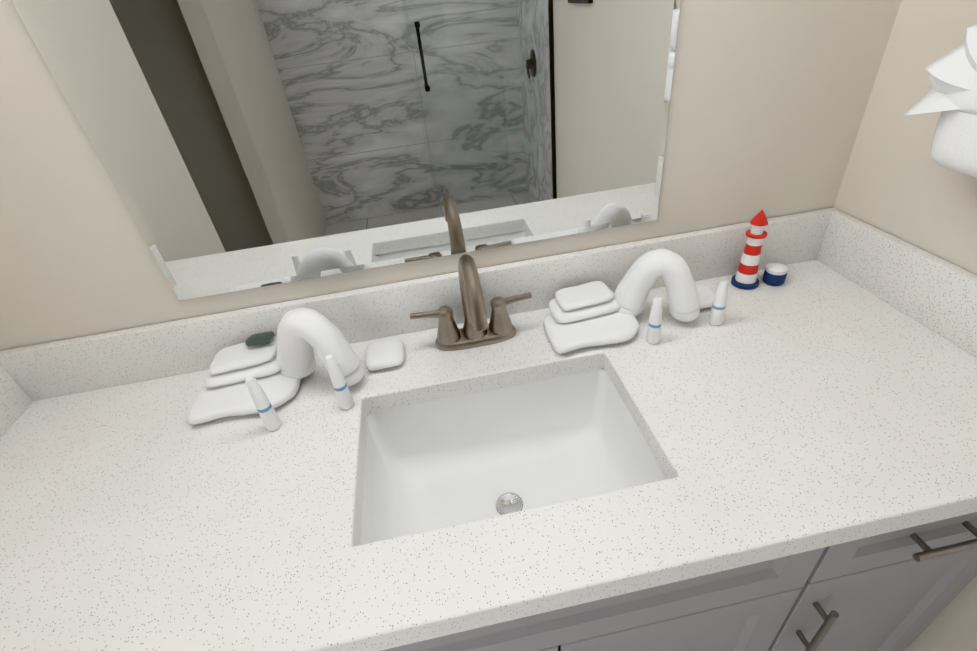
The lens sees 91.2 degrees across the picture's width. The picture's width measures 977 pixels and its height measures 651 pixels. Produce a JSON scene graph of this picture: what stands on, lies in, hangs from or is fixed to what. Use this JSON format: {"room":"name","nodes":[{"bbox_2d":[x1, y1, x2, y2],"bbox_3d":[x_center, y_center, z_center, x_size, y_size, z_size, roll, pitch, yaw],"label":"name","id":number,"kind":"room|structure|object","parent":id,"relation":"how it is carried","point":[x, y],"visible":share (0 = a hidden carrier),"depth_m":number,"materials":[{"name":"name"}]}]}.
{"room":"bathroom","nodes":[
{"label":"bathroom","id":0,"kind":"room"},
{"bbox_2d":[0,367,31,434],"bbox_3d":[-0.843,0.258,0.660,0.020,0.110,0.558,-10,35,-5],"label":"backsplash","id":1,"kind":"structure","parent":0,"relation":"attached to","point":[13,400],"depth_m":0.87,"materials":[{"name":"white stone"}]},
{"bbox_2d":[0,207,839,398],"bbox_3d":[-0.085,-0.050,0.960,1.664,0.110,0.020,-10,35,-5],"label":"backsplash","id":2,"kind":"structure","parent":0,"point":[48,370],"depth_m":0.93,"materials":[{"name":"white stone"}]},
{"bbox_2d":[0,0,901,350],"bbox_3d":[-0.111,-0.214,0.914,1.867,2.195,0.108,-10,35,-5],"label":"wall","id":3,"kind":"structure","parent":0,"point":[238,145],"depth_m":0.79,"materials":[{"name":"beige paint"}]},
{"bbox_2d":[834,0,976,650],"bbox_3d":[0.941,0.246,0.083,0.100,2.195,2.125,-10,35,-5],"label":"wall","id":4,"kind":"structure","parent":0,"point":[898,181],"depth_m":0.83,"materials":[{"name":"beige paint"}]},
{"bbox_2d":[816,211,976,358],"bbox_3d":[0.769,-0.035,0.791,0.020,0.110,0.558,-10,35,-5],"label":"backsplash","id":5,"kind":"structure","parent":4,"relation":"attached to","point":[940,294],"depth_m":0.85,"materials":[{"name":"white stone"}]},
{"bbox_2d":[904,25,976,177],"bbox_3d":[0.683,-0.352,0.571,0.113,0.342,0.232,-10,35,-5],"label":"towel","id":6,"kind":"object","parent":4,"relation":"attached to","point":[951,93],"visible":1,"depth_m":0.66,"materials":[{"name":"white fabric"}]},
{"bbox_3d":[-0.310,1.668,0.249,3.035,0.050,3.220,-10,35,-5],"label":"floor","id":7,"kind":"structure","parent":0,"visible":0},
{"bbox_2d":[380,511,976,650],"bbox_3d":[0.014,0.524,1.030,1.664,0.839,0.578,-10,35,-5],"label":"bathroom vanity","id":8,"kind":"object","parent":7,"relation":"on","point":[880,592],"depth_m":0.72,"materials":[{"name":"grey wood"}]},
{"bbox_2d":[0,259,976,650],"bbox_3d":[-0.031,0.167,0.777,1.664,0.040,0.578,-10,35,-5],"label":"countertop","id":9,"kind":"structure","parent":8,"relation":"on","point":[818,412],"depth_m":0.66,"materials":[{"name":"white stone"}]},
{"bbox_2d":[245,376,280,430],"bbox_3d":[-0.361,0.124,0.764,0.025,0.108,0.025,-10,35,-5],"label":"toiletry bottle","id":10,"kind":"object","parent":9,"relation":"on","point":[271,420],"visible":1,"depth_m":0.76,"materials":[{"name":"white plastic"}]},
{"bbox_2d":[188,307,403,424],"bbox_3d":[-0.347,0.038,0.841,0.375,0.153,0.160,-10,35,-5],"label":"towels","id":11,"kind":"object","parent":9,"relation":"on","point":[281,365],"visible":0.85,"depth_m":0.83,"materials":[{"name":"white fabric"}]},
{"bbox_2d":[245,331,274,345],"bbox_3d":[-0.418,0.024,0.876,0.052,0.011,0.034,-10,35,-5],"label":"sachet","id":12,"kind":"object","parent":11,"relation":"on","point":[260,338],"visible":0.9,"depth_m":0.87,"materials":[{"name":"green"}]},
{"bbox_2d":[325,355,353,409],"bbox_3d":[-0.247,0.093,0.788,0.025,0.108,0.025,-10,35,-5],"label":"toiletry bottle","id":13,"kind":"object","parent":9,"relation":"on","point":[343,393],"visible":0.98,"depth_m":0.78,"materials":[{"name":"white plastic"}]},
{"bbox_2d":[410,254,531,350],"bbox_3d":[-0.024,-0.022,0.823,0.231,0.210,0.191,-10,35,-5],"label":"faucet","id":14,"kind":"object","parent":9,"relation":"on","point":[477,330],"visible":1,"depth_m":0.90,"materials":[{"name":"brown metal"}]},
{"bbox_2d":[360,363,667,538],"bbox_3d":[0.029,0.252,0.799,0.487,0.161,0.324,-10,35,-5],"label":"sink","id":15,"kind":"object","parent":9,"relation":"in","point":[517,442],"depth_m":0.89,"materials":[{"name":"white ceramic"}]},
{"bbox_2d":[544,248,714,353],"bbox_3d":[0.276,-0.074,0.895,0.355,0.146,0.152,-10,35,-5],"label":"swan","id":16,"kind":"object","parent":9,"relation":"on","point":[594,313],"visible":1,"depth_m":0.88,"materials":[{"name":"white fabric"}]},
{"bbox_2d":[646,297,662,343],"bbox_3d":[0.297,-0.009,0.851,0.025,0.092,0.025,-10,35,-5],"label":"toiletry bottle","id":17,"kind":"object","parent":9,"relation":"on","point":[653,335],"visible":1,"depth_m":0.84,"materials":[{"name":"white plastic"}]},
{"bbox_2d":[709,280,727,325],"bbox_3d":[0.423,-0.042,0.876,0.025,0.090,0.025,-10,35,-5],"label":"toiletry bottle","id":18,"kind":"object","parent":9,"relation":"on","point":[716,317],"visible":1,"depth_m":0.87,"materials":[{"name":"white plastic"}]},
{"bbox_2d":[731,210,767,289],"bbox_3d":[0.527,-0.154,0.954,0.052,0.162,0.052,-10,35,-5],"label":"lighthouse figurine","id":19,"kind":"object","parent":9,"relation":"on","point":[745,277],"visible":1,"depth_m":0.95,"materials":[{"name":"red"}]},
{"bbox_2d":[763,263,787,285],"bbox_3d":[0.589,-0.107,0.983,0.042,0.039,0.042,-10,35,-5],"label":"jar","id":20,"kind":"object","parent":9,"relation":"on","point":[774,274],"visible":1,"depth_m":0.97,"materials":[{"name":"blue"}]}
]}

